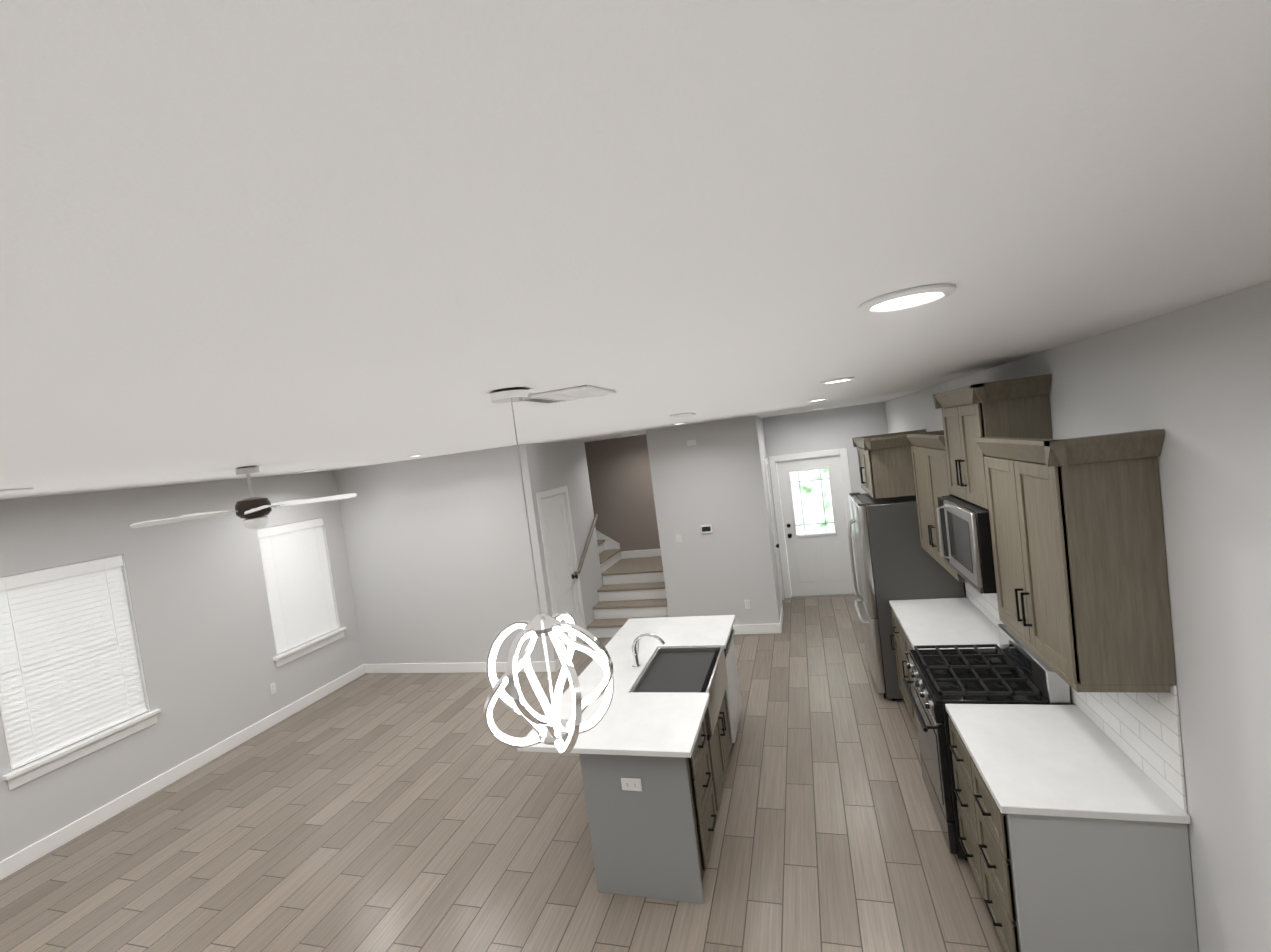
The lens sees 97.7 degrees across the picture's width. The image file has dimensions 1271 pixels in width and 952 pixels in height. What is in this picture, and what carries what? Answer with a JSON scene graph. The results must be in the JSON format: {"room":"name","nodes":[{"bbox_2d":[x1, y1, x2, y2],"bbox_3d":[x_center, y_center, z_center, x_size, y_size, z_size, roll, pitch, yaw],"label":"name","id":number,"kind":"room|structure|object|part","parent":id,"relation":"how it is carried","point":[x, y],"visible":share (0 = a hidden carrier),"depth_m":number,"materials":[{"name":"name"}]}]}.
{"room":"kitchen","nodes":[
{"label":"kitchen","id":0,"kind":"room"},
{"bbox_2d":[0,470,363,861],"bbox_3d":[-4.447,1.463,4.981,0.100,2.700,10.760,-6,3,17],"label":"wall","id":1,"kind":"structure","parent":0,"point":[212,672],"depth_m":5.26,"materials":[{"name":"white paint"}]},
{"bbox_2d":[0,555,160,789],"bbox_3d":[-4.560,1.495,4.494,0.145,1.542,1.020,-6,3,17],"label":"window","id":2,"kind":"structure","parent":1,"relation":"in","point":[46,765],"depth_m":4.52,"materials":[{"name":"white wood"}]},
{"bbox_2d":[0,556,147,769],"bbox_3d":[-4.572,1.434,4.493,0.050,1.412,0.896,-6,3,17],"label":"window blind","id":3,"kind":"object","parent":2,"relation":"attached to","point":[69,671],"visible":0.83,"depth_m":4.46,"materials":[{"name":"white"}]},
{"bbox_2d":[0,664,363,880],"bbox_3d":[-4.640,2.853,3.598,0.019,0.125,7.780,-6,3,17],"label":"baseboard","id":4,"kind":"structure","parent":1,"relation":"attached to","point":[46,845],"depth_m":4.92,"materials":[{"name":"white wood"}]},
{"bbox_2d":[269,682,276,694],"bbox_3d":[-3.964,2.324,6.074,0.009,0.115,0.070,-6,3,17],"label":"outlet","id":5,"kind":"object","parent":1,"relation":"attached to","point":[272,686],"visible":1,"depth_m":6.07,"materials":[{"name":"white plastic"}]},
{"bbox_2d":[257,517,346,666],"bbox_3d":[-3.960,1.319,6.572,0.145,1.542,1.000,-6,3,17],"label":"window","id":6,"kind":"structure","parent":1,"relation":"in","point":[304,649],"depth_m":6.64,"materials":[{"name":"white wood"}]},
{"bbox_2d":[257,518,338,654],"bbox_3d":[-3.972,1.259,6.571,0.050,1.412,0.876,-6,3,17],"label":"window blind","id":7,"kind":"object","parent":6,"relation":"attached to","point":[298,582],"visible":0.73,"depth_m":6.54,"materials":[{"name":"white fabric"}]},
{"bbox_2d":[334,445,544,663],"bbox_3d":[-2.455,1.117,6.935,2.660,2.700,0.100,-6,3,17],"label":"wall","id":8,"kind":"structure","parent":0,"point":[440,559],"depth_m":6.87,"materials":[{"name":"white paint"}]},
{"bbox_2d":[364,658,559,673],"bbox_3d":[-2.232,2.388,6.928,2.735,0.125,0.035,-6,3,17],"label":"baseboard","id":9,"kind":"structure","parent":8,"relation":"attached to","point":[475,667],"depth_m":6.94,"materials":[{"name":"white wood"}]},
{"bbox_2d":[0,595,1004,951],"bbox_3d":[-0.891,2.449,4.038,7.220,0.060,10.960,-6,3,17],"label":"floor","id":10,"kind":"structure","parent":0,"point":[396,813],"depth_m":3.73,"materials":[{"name":"brown wood"}]},
{"bbox_2d":[587,530,668,637],"bbox_3d":[-0.631,1.214,8.423,2.564,1.907,1.792,-6,3,17],"label":"stairs","id":11,"kind":"structure","parent":10,"relation":"on","point":[631,588],"depth_m":7.98,"materials":[{"name":"white"}]},
{"bbox_2d":[580,619,741,903],"bbox_3d":[0.330,1.820,4.023,0.670,0.878,2.051,-6,3,17],"label":"kitchen island","id":12,"kind":"object","parent":10,"relation":"on","point":[652,822],"depth_m":3.08,"materials":[{"name":"grey wood"}]},
{"bbox_2d":[517,615,734,758],"bbox_3d":[0.111,1.387,4.019,0.990,0.032,2.190,-6,3,17],"label":"island countertop","id":13,"kind":"structure","parent":12,"relation":"on","point":[665,668],"depth_m":3.70,"materials":[{"name":"white stone"}]},
{"bbox_2d":[631,633,665,668],"bbox_3d":[0.102,1.246,4.028,0.268,0.249,0.145,-6,3,17],"label":"faucet","id":14,"kind":"object","parent":13,"relation":"on","point":[637,663],"depth_m":4.00,"materials":[{"name":"silver metal"}]},
{"bbox_2d":[629,646,727,735],"bbox_3d":[0.334,1.492,3.938,0.519,0.276,0.792,-6,3,17],"label":"sink","id":15,"kind":"object","parent":13,"relation":"in","point":[667,669],"depth_m":3.92,"materials":[{"name":"silver metal"}]},
{"bbox_2d":[620,777,642,791],"bbox_3d":[-0.023,1.694,3.047,0.115,0.070,0.009,-6,3,17],"label":"outlet plate","id":16,"kind":"object","parent":12,"relation":"attached to","point":[627,784],"depth_m":3.05,"materials":[{"name":"white plastic"}]},
{"bbox_2d":[716,623,741,755],"bbox_3d":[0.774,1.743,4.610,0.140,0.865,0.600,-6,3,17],"label":"dishwasher","id":17,"kind":"object","parent":12,"relation":"in","point":[732,687],"depth_m":4.52,"materials":[{"name":"white"}]},
{"bbox_2d":[891,606,907,708],"bbox_3d":[2.446,1.532,4.420,0.594,0.878,0.615,-6,3,17],"label":"base cabinet","id":18,"kind":"object","parent":10,"relation":"on","point":[895,621],"depth_m":4.64,"materials":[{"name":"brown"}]},
{"bbox_2d":[848,492,964,700],"bbox_3d":[2.475,1.046,5.169,0.826,1.765,0.890,-6,3,17],"label":"fridge","id":19,"kind":"object","parent":10,"relation":"on","point":[894,560],"visible":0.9,"depth_m":4.79,"materials":[{"name":"grey metal"}]},
{"bbox_2d":[900,626,916,730],"bbox_3d":[2.306,1.573,3.934,0.594,0.878,0.620,-6,3,17],"label":"base cabinet","id":20,"kind":"object","parent":10,"relation":"on","point":[905,646],"depth_m":4.23,"materials":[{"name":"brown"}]},
{"bbox_2d":[889,598,999,649],"bbox_3d":[2.314,1.101,4.155,0.601,0.032,1.130,-6,3,17],"label":"countertop","id":21,"kind":"structure","parent":20,"relation":"on","point":[944,621],"depth_m":4.12,"materials":[{"name":"white stone"}]},
{"bbox_2d":[946,710,979,888],"bbox_3d":[1.957,1.675,2.727,0.594,0.878,0.400,-6,3,17],"label":"base cabinet","id":22,"kind":"object","parent":10,"relation":"on","point":[960,764],"depth_m":2.84,"materials":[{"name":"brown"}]},
{"bbox_2d":[902,624,1070,859],"bbox_3d":[2.038,1.534,3.292,0.697,1.085,0.720,-6,3,17],"label":"range","id":23,"kind":"object","parent":10,"relation":"on","point":[1013,668],"visible":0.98,"depth_m":3.13,"materials":[{"name":"black metal"}]},
{"bbox_2d":[964,746,1197,951],"bbox_3d":[1.843,1.708,2.332,0.594,0.878,0.425,-6,3,17],"label":"base cabinet","id":24,"kind":"object","parent":10,"relation":"on","point":[1047,884],"depth_m":2.14,"materials":[{"name":"grey wood"}]},
{"bbox_2d":[945,702,1190,825],"bbox_3d":[1.835,1.240,2.495,0.601,0.032,0.848,-6,3,17],"label":"countertop","id":25,"kind":"structure","parent":24,"relation":"on","point":[1036,761],"depth_m":2.36,"materials":[{"name":"white stone"}]},
{"bbox_2d":[518,441,602,668],"bbox_3d":[-0.896,0.897,7.391,0.100,2.700,1.870,-6,3,17],"label":"wall","id":26,"kind":"structure","parent":0,"point":[548,466],"depth_m":7.44,"materials":[{"name":"white paint"}]},
{"bbox_2d":[536,486,585,667],"bbox_3d":[-0.957,1.217,7.033,0.118,2.115,0.910,-6,3,17],"label":"door frame","id":27,"kind":"structure","parent":26,"relation":"attached to","point":[549,493],"depth_m":7.18,"materials":[{"name":"white wood"}]},
{"bbox_2d":[541,493,582,650],"bbox_3d":[-0.905,1.252,7.021,0.106,2.010,0.728,-6,3,17],"label":"closet door","id":28,"kind":"structure","parent":26,"relation":"in","point":[563,576],"depth_m":7.04,"materials":[{"name":"white wood"}]},
{"bbox_2d":[574,514,597,574],"bbox_3d":[-0.683,0.931,7.777,0.073,0.665,1.004,-6,3,17],"label":"handrail","id":29,"kind":"object","parent":26,"relation":"attached to","point":[586,546],"visible":0.98,"depth_m":7.71,"materials":[{"name":"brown wood"}]},
{"bbox_2d":[584,434,659,580],"bbox_3d":[-0.418,0.745,9.313,2.770,2.700,0.100,-6,3,17],"label":"wall","id":30,"kind":"structure","parent":0,"point":[621,488],"depth_m":9.16,"materials":[{"name":"beige paint"}]},
{"bbox_2d":[621,549,660,558],"bbox_3d":[0.311,1.256,9.086,1.154,0.125,0.015,-6,3,17],"label":"baseboard","id":31,"kind":"structure","parent":30,"relation":"attached to","point":[649,552],"depth_m":9.14,"materials":[{"name":"white wood"}]},
{"bbox_2d":[0,0,1270,499],"bbox_3d":[-1.239,-0.286,3.908,7.220,0.060,10.960,-6,3,17],"label":"ceiling","id":32,"kind":"structure","parent":0,"point":[280,236],"depth_m":0.52,"materials":[{"name":"white paint"}]},
{"bbox_2d":[0,488,33,492],"bbox_3d":[-3.650,0.093,3.142,0.150,0.011,0.300,-6,3,17],"label":"ceiling vent","id":33,"kind":"object","parent":32,"relation":"in","point":[13,490],"visible":0.98,"depth_m":3.21,"materials":[{"name":"white metal"}]},
{"bbox_2d":[130,466,356,528],"bbox_3d":[-2.754,0.161,3.937,1.230,0.443,1.276,-6,3,17],"label":"ceiling fan","id":34,"kind":"object","parent":32,"relation":"hanging from","point":[253,510],"visible":1,"depth_m":3.86,"materials":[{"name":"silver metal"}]},
{"bbox_3d":[-2.707,0.156,3.920,0.210,0.443,0.210,-6,3,17],"label":"motor","id":35,"kind":"part","parent":34,"relation":"part of","materials":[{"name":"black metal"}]},
{"bbox_2d":[483,388,613,754],"bbox_3d":[-0.309,0.294,1.704,0.419,1.113,0.419,-6,3,17],"label":"chandelier","id":36,"kind":"object","parent":32,"relation":"hanging from","point":[552,728],"visible":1,"depth_m":1.67,"materials":[{"name":"chrome"},{"name":"white plastic"}]},
{"bbox_3d":[-0.265,0.635,1.720,0.124,0.425,0.124,-6,3,17],"label":"frame","id":37,"kind":"part","parent":36,"relation":"part of","materials":[{"name":"silver metal"}]},
{"bbox_2d":[513,385,615,404],"bbox_3d":[-0.254,-0.282,1.963,0.300,0.011,0.300,-6,3,17],"label":"ceiling vent","id":38,"kind":"object","parent":32,"relation":"in","point":[566,395],"visible":1,"depth_m":1.93,"materials":[{"name":"white metal"}]},
{"bbox_2d":[669,412,695,416],"bbox_3d":[0.367,-0.472,4.295,0.150,0.011,0.300,-6,3,17],"label":"ceiling vent","id":39,"kind":"object","parent":32,"relation":"in","point":[682,414],"visible":1,"depth_m":4.23,"materials":[{"name":"white metal"}]},
{"bbox_2d":[807,398,827,401],"bbox_3d":[1.529,-0.638,4.666,0.170,0.009,0.170,-6,3,17],"label":"recessed light","id":40,"kind":"object","parent":32,"relation":"in","point":[817,399],"visible":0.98,"depth_m":4.61,"materials":[{"name":"white plastic"}]},
{"bbox_2d":[820,377,854,383],"bbox_3d":[1.041,-0.491,2.867,0.170,0.009,0.170,-6,3,17],"label":"recessed light","id":41,"kind":"object","parent":32,"relation":"in","point":[837,380],"visible":1,"depth_m":2.82,"materials":[{"name":"white plastic"}]},
{"bbox_2d":[859,284,955,312],"bbox_3d":[0.524,-0.340,1.076,0.170,0.009,0.170,-6,3,17],"label":"recessed light","id":42,"kind":"object","parent":32,"relation":"in","point":[907,298],"visible":0.96,"depth_m":1.05,"materials":[{"name":"white plastic"}]},
{"bbox_2d":[646,416,779,624],"bbox_3d":[0.976,0.676,7.046,1.390,2.700,0.100,-6,3,17],"label":"wall","id":43,"kind":"structure","parent":0,"point":[713,477],"depth_m":6.98,"materials":[{"name":"white paint"}]},
{"bbox_2d":[676,533,681,542],"bbox_3d":[0.554,0.796,7.118,0.070,0.115,0.009,-6,3,17],"label":"light switch","id":44,"kind":"object","parent":43,"relation":"attached to","point":[678,538],"visible":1,"depth_m":7.11,"materials":[{"name":"white plastic"}]},
{"bbox_2d":[687,439,696,445],"bbox_3d":[0.706,-0.416,6.961,0.120,0.070,0.030,-6,3,17],"label":"door chime","id":45,"kind":"object","parent":43,"relation":"attached to","point":[691,442],"visible":0.94,"depth_m":6.95,"materials":[{"name":"white plastic"}]},
{"bbox_2d":[700,525,712,532],"bbox_3d":[0.893,0.668,7.002,0.150,0.100,0.023,-6,3,17],"label":"thermostat","id":46,"kind":"object","parent":43,"relation":"attached to","point":[705,528],"visible":0.94,"depth_m":6.99,"materials":[{"name":"white plastic"}]},
{"bbox_2d":[744,600,750,608],"bbox_3d":[1.401,1.605,6.942,0.070,0.115,0.009,-6,3,17],"label":"outlet","id":47,"kind":"object","parent":43,"relation":"attached to","point":[747,604],"visible":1,"depth_m":6.94,"materials":[{"name":"white plastic"}]},
{"bbox_2d":[733,621,782,634],"bbox_3d":[1.130,1.955,7.051,1.405,0.125,0.019,-6,3,17],"label":"baseboard","id":48,"kind":"structure","parent":43,"relation":"attached to","point":[776,628],"depth_m":6.92,"materials":[{"name":"white wood"}]},
{"bbox_2d":[756,416,780,618],"bbox_3d":[1.794,0.547,7.567,0.100,2.700,1.370,-6,3,17],"label":"wall","id":49,"kind":"structure","parent":0,"point":[761,437],"depth_m":7.22,"materials":[{"name":"white paint"}]},
{"bbox_2d":[766,465,781,596],"bbox_3d":[1.970,0.848,7.839,0.106,2.010,0.608,-6,3,17],"label":"room door","id":50,"kind":"structure","parent":49,"relation":"in","point":[777,545],"depth_m":8.06,"materials":[{"name":"white wood"}]},
{"bbox_2d":[780,607,782,620],"bbox_3d":[1.888,1.852,7.185,0.015,0.125,0.660,-6,3,17],"label":"baseboard","id":51,"kind":"structure","parent":49,"relation":"attached to","point":[781,613],"depth_m":7.26,"materials":[{"name":"white wood"}]},
{"bbox_2d":[762,401,887,597],"bbox_3d":[2.787,0.398,8.035,1.760,2.700,0.100,-6,3,17],"label":"wall","id":52,"kind":"structure","parent":0,"point":[825,429],"depth_m":7.91,"materials":[{"name":"white paint"}]},
{"bbox_2d":[776,463,834,593],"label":"window","id":53,"kind":"structure","parent":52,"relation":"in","point":[808,501],"depth_m":8.24,"materials":[{"name":"clear glass"}]},
{"bbox_2d":[764,448,858,610],"bbox_3d":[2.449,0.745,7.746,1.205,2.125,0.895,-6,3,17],"label":"door frame","id":54,"kind":"structure","parent":52,"relation":"attached to","point":[841,452],"depth_m":8.11,"materials":[{"name":"white wood"}]},
{"bbox_2d":[776,455,854,595],"bbox_3d":[2.615,0.751,8.078,0.878,2.009,0.113,-6,3,17],"label":"door leaf","id":55,"kind":"structure","parent":52,"relation":"in","point":[819,564],"depth_m":8.10,"materials":[{"name":"white painted wood"},{"name":"glass"},{"name":"black metal"}]},
{"bbox_2d":[885,281,1270,951],"bbox_3d":[2.288,0.703,2.973,0.100,2.700,10.960,-6,3,17],"label":"wall","id":56,"kind":"structure","parent":0,"point":[1193,381],"depth_m":1.79,"materials":[{"name":"white paint"}]},
{"bbox_2d":[856,429,925,498],"bbox_3d":[2.432,-0.130,5.083,0.640,0.514,0.905,-6,3,17],"label":"upper cabinet","id":57,"kind":"object","parent":56,"relation":"attached to","point":[885,467],"depth_m":4.70,"materials":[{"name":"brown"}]},
{"bbox_2d":[908,430,947,553],"bbox_3d":[2.333,0.138,4.069,0.309,0.925,1.125,-6,3,17],"label":"upper cabinet","id":58,"kind":"object","parent":56,"relation":"attached to","point":[926,449],"depth_m":4.33,"materials":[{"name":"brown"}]},
{"bbox_2d":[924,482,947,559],"bbox_3d":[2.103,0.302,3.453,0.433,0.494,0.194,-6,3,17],"label":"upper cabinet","id":59,"kind":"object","parent":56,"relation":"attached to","point":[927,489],"depth_m":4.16,"materials":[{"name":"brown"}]},
{"bbox_2d":[932,486,991,597],"bbox_3d":[2.006,0.330,3.118,0.433,0.494,0.579,-6,3,17],"label":"microwave","id":60,"kind":"object","parent":56,"relation":"attached to","point":[960,521],"depth_m":3.15,"materials":[{"name":"grey metal"}]},
{"bbox_2d":[936,374,1051,497],"bbox_3d":[2.023,-0.191,3.152,0.309,0.649,0.750,-6,3,17],"label":"upper cabinet","id":61,"kind":"object","parent":56,"relation":"attached to","point":[995,407],"depth_m":2.83,"materials":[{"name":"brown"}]},
{"bbox_2d":[960,541,1186,811],"bbox_3d":[2.348,0.881,3.305,0.008,0.471,2.700,-6,3,17],"label":"backsplash","id":62,"kind":"structure","parent":56,"relation":"attached to","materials":[{"name":"tile"}]},
{"bbox_2d":[976,426,1176,689],"bbox_3d":[1.856,0.277,2.417,0.309,0.925,0.825,-6,3,17],"label":"upper cabinet","id":63,"kind":"object","parent":56,"relation":"attached to","point":[1049,551],"depth_m":2.05,"materials":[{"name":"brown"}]}
]}

